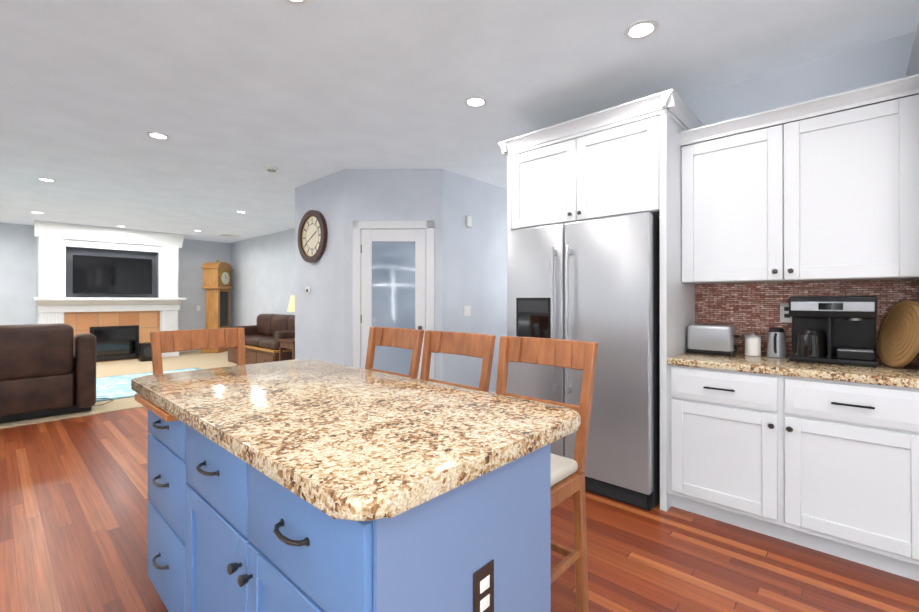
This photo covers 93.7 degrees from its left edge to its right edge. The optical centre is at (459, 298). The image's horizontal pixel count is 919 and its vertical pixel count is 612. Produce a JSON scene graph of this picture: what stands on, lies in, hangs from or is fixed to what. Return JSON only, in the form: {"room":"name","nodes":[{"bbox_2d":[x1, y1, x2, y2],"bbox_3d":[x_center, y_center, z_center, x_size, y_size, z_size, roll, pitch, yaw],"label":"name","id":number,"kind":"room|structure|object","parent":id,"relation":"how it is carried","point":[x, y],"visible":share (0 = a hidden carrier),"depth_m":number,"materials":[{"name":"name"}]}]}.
{"room":"living room and kitchen","nodes":[
{"label":"living room and kitchen","id":0,"kind":"room"},
{"bbox_2d":[0,222,230,329],"bbox_3d":[-9.093,-0.074,7.558,0.120,2.700,9.470,0,0,43],"label":"wall","id":1,"kind":"structure","parent":0,"point":[17,270],"depth_m":8.35,"materials":[{"name":"paint"}]},
{"bbox_2d":[0,351,236,428],"bbox_3d":[-6.985,1.317,5.697,5.700,0.112,9.550,0,0,43],"label":"floor","id":2,"kind":"structure","parent":0,"point":[192,359],"depth_m":7.80,"materials":[{"name":"beige carpet"}]},
{"bbox_2d":[32,220,185,361],"bbox_3d":[-7.152,-0.076,8.898,0.918,2.686,2.390,0,0,43],"label":"fireplace","id":3,"kind":"object","parent":2,"relation":"on","point":[120,326],"visible":0.73,"depth_m":8.67,"materials":[{"name":"white"}]},
{"bbox_2d":[72,255,151,293],"bbox_3d":[-7.104,-0.471,8.854,0.150,0.760,1.280,0,0,43],"label":"tv","id":4,"kind":"object","parent":3,"relation":"attached to","point":[103,275],"visible":1,"depth_m":8.76,"materials":[{"name":"black glass"}]},
{"bbox_2d":[138,342,151,361],"bbox_3d":[-6.373,1.085,8.811,0.285,0.362,0.280,0,0,43],"label":"subwoofer","id":5,"kind":"object","parent":2,"relation":"on","point":[144,352],"visible":0.54,"depth_m":8.68,"materials":[{"name":"black plastic"}]},
{"bbox_2d":[96,367,200,401],"bbox_3d":[-5.619,1.255,5.461,2.030,0.010,4.650,0,0,43],"label":"rug","id":6,"kind":"object","parent":2,"relation":"on","point":[114,387],"visible":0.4,"depth_m":6.21,"materials":[{"name":"teal fabric"}]},
{"bbox_2d":[0,323,113,422],"bbox_3d":[-5.015,0.760,4.494,1.010,0.978,2.204,0,0,43],"label":"recliner sofa","id":7,"kind":"object","parent":6,"relation":"on","point":[46,370],"visible":1,"depth_m":4.51,"materials":[{"name":"brown leather"}]},
{"bbox_2d":[201,260,233,352],"bbox_3d":[-5.816,0.169,10.366,0.391,2.200,0.750,0,0,-2],"label":"grandfather clock","id":8,"kind":"object","parent":2,"relation":"on","point":[217,280],"visible":0.83,"depth_m":10.11,"materials":[{"name":"brown wood"}]},
{"bbox_2d":[228,314,294,364],"bbox_3d":[-3.613,0.791,8.292,2.170,0.948,0.926,0,0,43],"label":"sofa","id":9,"kind":"object","parent":2,"relation":"on","point":[264,335],"visible":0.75,"depth_m":8.02,"materials":[{"name":"brown leather"}]},
{"bbox_2d":[278,338,294,360],"bbox_3d":[-2.663,0.970,7.219,0.540,0.588,0.540,0,0,43],"label":"end table","id":10,"kind":"object","parent":2,"relation":"on","point":[288,343],"visible":0.31,"depth_m":7.05,"materials":[{"name":"brown wood"}]},
{"bbox_2d":[287,295,294,311],"bbox_3d":[-2.663,0.310,7.220,0.420,0.729,0.420,0,0,43],"label":"table lamp","id":11,"kind":"object","parent":10,"relation":"on","point":[291,307],"visible":0.08,"depth_m":7.06,"materials":[{"name":"beige fabric"}]},
{"bbox_2d":[231,228,294,326],"bbox_3d":[-3.429,-0.071,8.863,6.690,2.700,0.120,0,0,43],"label":"wall","id":12,"kind":"structure","parent":0,"point":[263,275],"depth_m":9.72,"materials":[{"name":"paint"}]},
{"bbox_2d":[295,169,506,392],"bbox_3d":[-0.396,-0.076,5.956,1.950,2.700,2.950,0,0,43],"label":"wall","id":13,"kind":"structure","parent":0,"point":[470,266],"depth_m":4.95,"materials":[{"name":"paint"}]},
{"bbox_2d":[298,210,327,262],"bbox_3d":[-1.776,-0.748,5.188,0.630,0.630,0.048,0,0,43],"label":"wall clock","id":14,"kind":"object","parent":13,"relation":"attached to","point":[312,236],"visible":1,"depth_m":5.17,"materials":[{"name":"brown wood"}]},
{"bbox_2d":[179,350,506,393],"bbox_3d":[-5.421,1.216,5.245,8.414,0.112,10.800,0,0,43],"label":"baseboard","id":15,"kind":"structure","parent":13,"relation":"attached to","point":[200,350],"depth_m":10.27,"materials":[{"name":"white wood"}]},
{"bbox_2d":[352,220,433,378],"bbox_3d":[-0.726,0.206,4.736,0.675,2.130,0.614,0,0,43],"label":"pantry door","id":16,"kind":"structure","parent":13,"relation":"in","point":[393,273],"depth_m":4.74,"materials":[{"name":"white wood"}]},
{"bbox_2d":[464,306,470,315],"bbox_3d":[0.093,0.142,5.038,0.009,0.120,0.120,0,0,43],"label":"switch plate","id":17,"kind":"object","parent":13,"relation":"attached to","point":[467,309],"depth_m":5.04,"materials":[{"name":"white plastic"}]},
{"bbox_2d":[466,216,471,227],"bbox_3d":[0.112,-0.903,5.049,0.025,0.130,0.080,0,0,43],"label":"sensor","id":18,"kind":"object","parent":13,"relation":"attached to","point":[468,218],"depth_m":5.04,"materials":[{"name":"white plastic"}]},
{"bbox_2d":[0,407,918,611],"bbox_3d":[-0.738,1.315,1.003,9.850,0.100,11.100,0,0,43],"label":"floor","id":19,"kind":"structure","parent":0,"point":[74,499],"depth_m":2.15,"materials":[{"name":"brown wood"}]},
{"bbox_2d":[150,328,244,374],"bbox_3d":[-1.326,0.722,2.319,0.515,1.090,0.473,0,0,43],"label":"stool","id":20,"kind":"object","parent":19,"relation":"on","point":[177,340],"visible":0.29,"depth_m":2.46,"materials":[{"name":"brown wood"}]},
{"bbox_2d":[131,387,550,611],"bbox_3d":[-0.549,0.826,1.505,1.591,0.880,0.668,0,0,43],"label":"kitchen island","id":21,"kind":"object","parent":19,"relation":"on","point":[226,534],"depth_m":1.06,"materials":[{"name":"blue wood"}]},
{"bbox_2d":[131,359,580,538],"bbox_3d":[-0.528,0.365,1.599,1.744,0.042,0.831,0,0,43],"label":"island countertop","id":22,"kind":"structure","parent":21,"relation":"on","point":[371,447],"depth_m":1.16,"materials":[{"name":"beige stone"}]},
{"bbox_2d":[365,327,423,378],"bbox_3d":[-0.530,0.722,2.420,0.473,1.090,0.515,0,0,43],"label":"stool","id":23,"kind":"object","parent":19,"relation":"on","point":[409,339],"visible":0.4,"depth_m":2.57,"materials":[{"name":"brown wood"}]},
{"bbox_2d":[420,330,495,391],"bbox_3d":[-0.155,0.722,2.074,0.473,1.090,0.515,0,0,43],"label":"stool","id":24,"kind":"object","parent":19,"relation":"on","point":[476,345],"visible":0.27,"depth_m":2.22,"materials":[{"name":"brown wood"}]},
{"bbox_2d":[496,336,597,611],"bbox_3d":[0.228,0.721,1.722,0.473,1.090,0.515,0,0,43],"label":"stool","id":25,"kind":"object","parent":19,"relation":"on","point":[567,477],"visible":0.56,"depth_m":1.70,"materials":[{"name":"brown wood"}]},
{"bbox_2d":[507,212,659,510],"bbox_3d":[0.957,0.378,3.128,1.040,1.780,0.771,0,0,43],"label":"refrigerator","id":26,"kind":"object","parent":19,"relation":"on","point":[596,280],"visible":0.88,"depth_m":2.73,"materials":[{"name":"grey metal"}]},
{"bbox_2d":[663,362,918,580],"bbox_3d":[1.842,0.829,2.428,1.080,0.875,0.622,0,0,43],"label":"base cabinet","id":27,"kind":"object","parent":19,"relation":"on","point":[826,465],"depth_m":2.15,"materials":[{"name":"white wood"}]},
{"bbox_2d":[667,350,918,385],"bbox_3d":[1.839,0.372,2.425,1.078,0.040,0.631,0,0,43],"label":"countertop","id":28,"kind":"structure","parent":27,"relation":"on","point":[908,374],"depth_m":2.23,"materials":[{"name":"beige stone"}]},
{"bbox_2d":[686,323,738,355],"bbox_3d":[1.631,0.259,2.766,0.278,0.187,0.176,0,0,43],"label":"toaster","id":29,"kind":"object","parent":28,"relation":"on","point":[714,339],"visible":1,"depth_m":2.70,"materials":[{"name":"silver metal"}]},
{"bbox_2d":[744,332,760,355],"bbox_3d":[1.831,0.281,2.690,0.088,0.142,0.088,0,0,43],"label":"canister","id":30,"kind":"object","parent":28,"relation":"on","point":[752,344],"visible":1,"depth_m":2.66,"materials":[{"name":"white ceramic"}]},
{"bbox_2d":[767,327,786,357],"bbox_3d":[1.916,0.264,2.605,0.100,0.174,0.132,0,0,43],"label":"kettle","id":31,"kind":"object","parent":28,"relation":"on","point":[776,345],"visible":1,"depth_m":2.58,"materials":[{"name":"silver metal"}]},
{"bbox_2d":[789,296,877,367],"bbox_3d":[2.064,0.169,2.389,0.360,0.364,0.268,0,0,43],"label":"coffee maker","id":32,"kind":"object","parent":28,"relation":"on","point":[838,330],"visible":1,"depth_m":2.35,"materials":[{"name":"black plastic"}]},
{"bbox_2d":[877,300,918,367],"bbox_3d":[2.252,0.179,2.201,0.088,0.345,0.348,0,0,20],"label":"trivet","id":33,"kind":"object","parent":28,"relation":"on","point":[898,341],"visible":1,"depth_m":2.19,"materials":[{"name":"wicker"}]},
{"bbox_2d":[915,62,918,365],"bbox_3d":[2.544,0.023,1.767,0.850,2.484,0.646,0,0,43],"label":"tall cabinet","id":34,"kind":"object","parent":19,"relation":"on","point":[916,63],"depth_m":2.29,"materials":[{"name":"white wood"}]},
{"bbox_2d":[0,0,918,242],"bbox_3d":[-2.842,-1.492,2.931,15.590,0.120,11.120,0,0,43],"label":"ceiling","id":35,"kind":"structure","parent":0,"point":[231,99],"depth_m":2.84,"materials":[{"name":"paint"}]},
{"bbox_2d":[37,178,56,181],"bbox_3d":[-4.949,-1.424,5.168,0.170,0.006,0.170,0,0,43],"label":"recessed light","id":36,"kind":"object","parent":35,"relation":"in","point":[47,179],"visible":0.94,"depth_m":5.15,"materials":[{"name":"white"}]},
{"bbox_2d":[146,132,169,139],"bbox_3d":[-2.640,-1.427,3.777,0.170,0.006,0.170,0,0,43],"label":"recessed light","id":37,"kind":"object","parent":35,"relation":"in","point":[157,135],"visible":0.92,"depth_m":3.77,"materials":[{"name":"white"}]},
{"bbox_2d":[220,234,239,236],"bbox_3d":[-5.151,-1.414,9.689,0.240,0.011,0.360,0,0,43],"label":"ceiling vent","id":38,"kind":"object","parent":35,"relation":"in","point":[229,235],"visible":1,"depth_m":9.63,"materials":[{"name":"white metal"}]},
{"bbox_2d":[264,165,278,171],"bbox_3d":[-2.049,-1.410,4.687,0.150,0.037,0.150,0,0,43],"label":"smoke detector","id":39,"kind":"object","parent":35,"relation":"attached to","point":[270,168],"visible":1,"depth_m":4.65,"materials":[{"name":"white plastic"}]},
{"bbox_2d":[284,0,310,4],"bbox_3d":[-0.776,-1.430,2.008,0.170,0.006,0.170,0,0,43],"label":"recessed light","id":40,"kind":"object","parent":35,"relation":"in","point":[299,2],"visible":1,"depth_m":2.07,"materials":[{"name":"white"}]},
{"bbox_2d":[464,96,486,107],"bbox_3d":[0.118,-1.428,3.128,0.170,0.006,0.170,0,0,43],"label":"recessed light","id":41,"kind":"object","parent":35,"relation":"in","point":[476,101],"visible":1,"depth_m":3.12,"materials":[{"name":"white"}]},
{"bbox_2d":[624,19,658,39],"bbox_3d":[0.967,-1.430,2.293,0.170,0.006,0.170,0,0,43],"label":"recessed light","id":42,"kind":"object","parent":35,"relation":"in","point":[641,29],"visible":1,"depth_m":2.29,"materials":[{"name":"white"}]},
{"bbox_2d":[682,31,918,278],"bbox_3d":[2.891,-0.084,1.974,5.620,2.700,0.120,0,0,43],"label":"wall","id":43,"kind":"structure","parent":0,"point":[873,64],"depth_m":2.60,"materials":[{"name":"paint"}]},
{"bbox_2d":[507,94,690,229],"bbox_3d":[1.013,-0.874,3.191,1.090,0.684,0.626,0,0,43],"label":"upper cabinet","id":44,"kind":"object","parent":43,"relation":"attached to","point":[620,160],"depth_m":2.85,"materials":[{"name":"white wood"}]},
{"bbox_2d":[780,303,791,322],"bbox_3d":[2.027,0.088,2.663,0.075,0.120,0.006,0,0,43],"label":"electrical outlet","id":45,"kind":"object","parent":43,"relation":"attached to","point":[784,313],"depth_m":2.67,"materials":[{"name":"white plastic"}]},
{"bbox_2d":[679,74,918,285],"bbox_3d":[1.930,-0.581,2.540,1.060,0.955,0.341,0,0,43],"label":"upper cabinet","id":46,"kind":"object","parent":43,"relation":"attached to","point":[762,216],"depth_m":2.35,"materials":[{"name":"white wood"}]}
]}

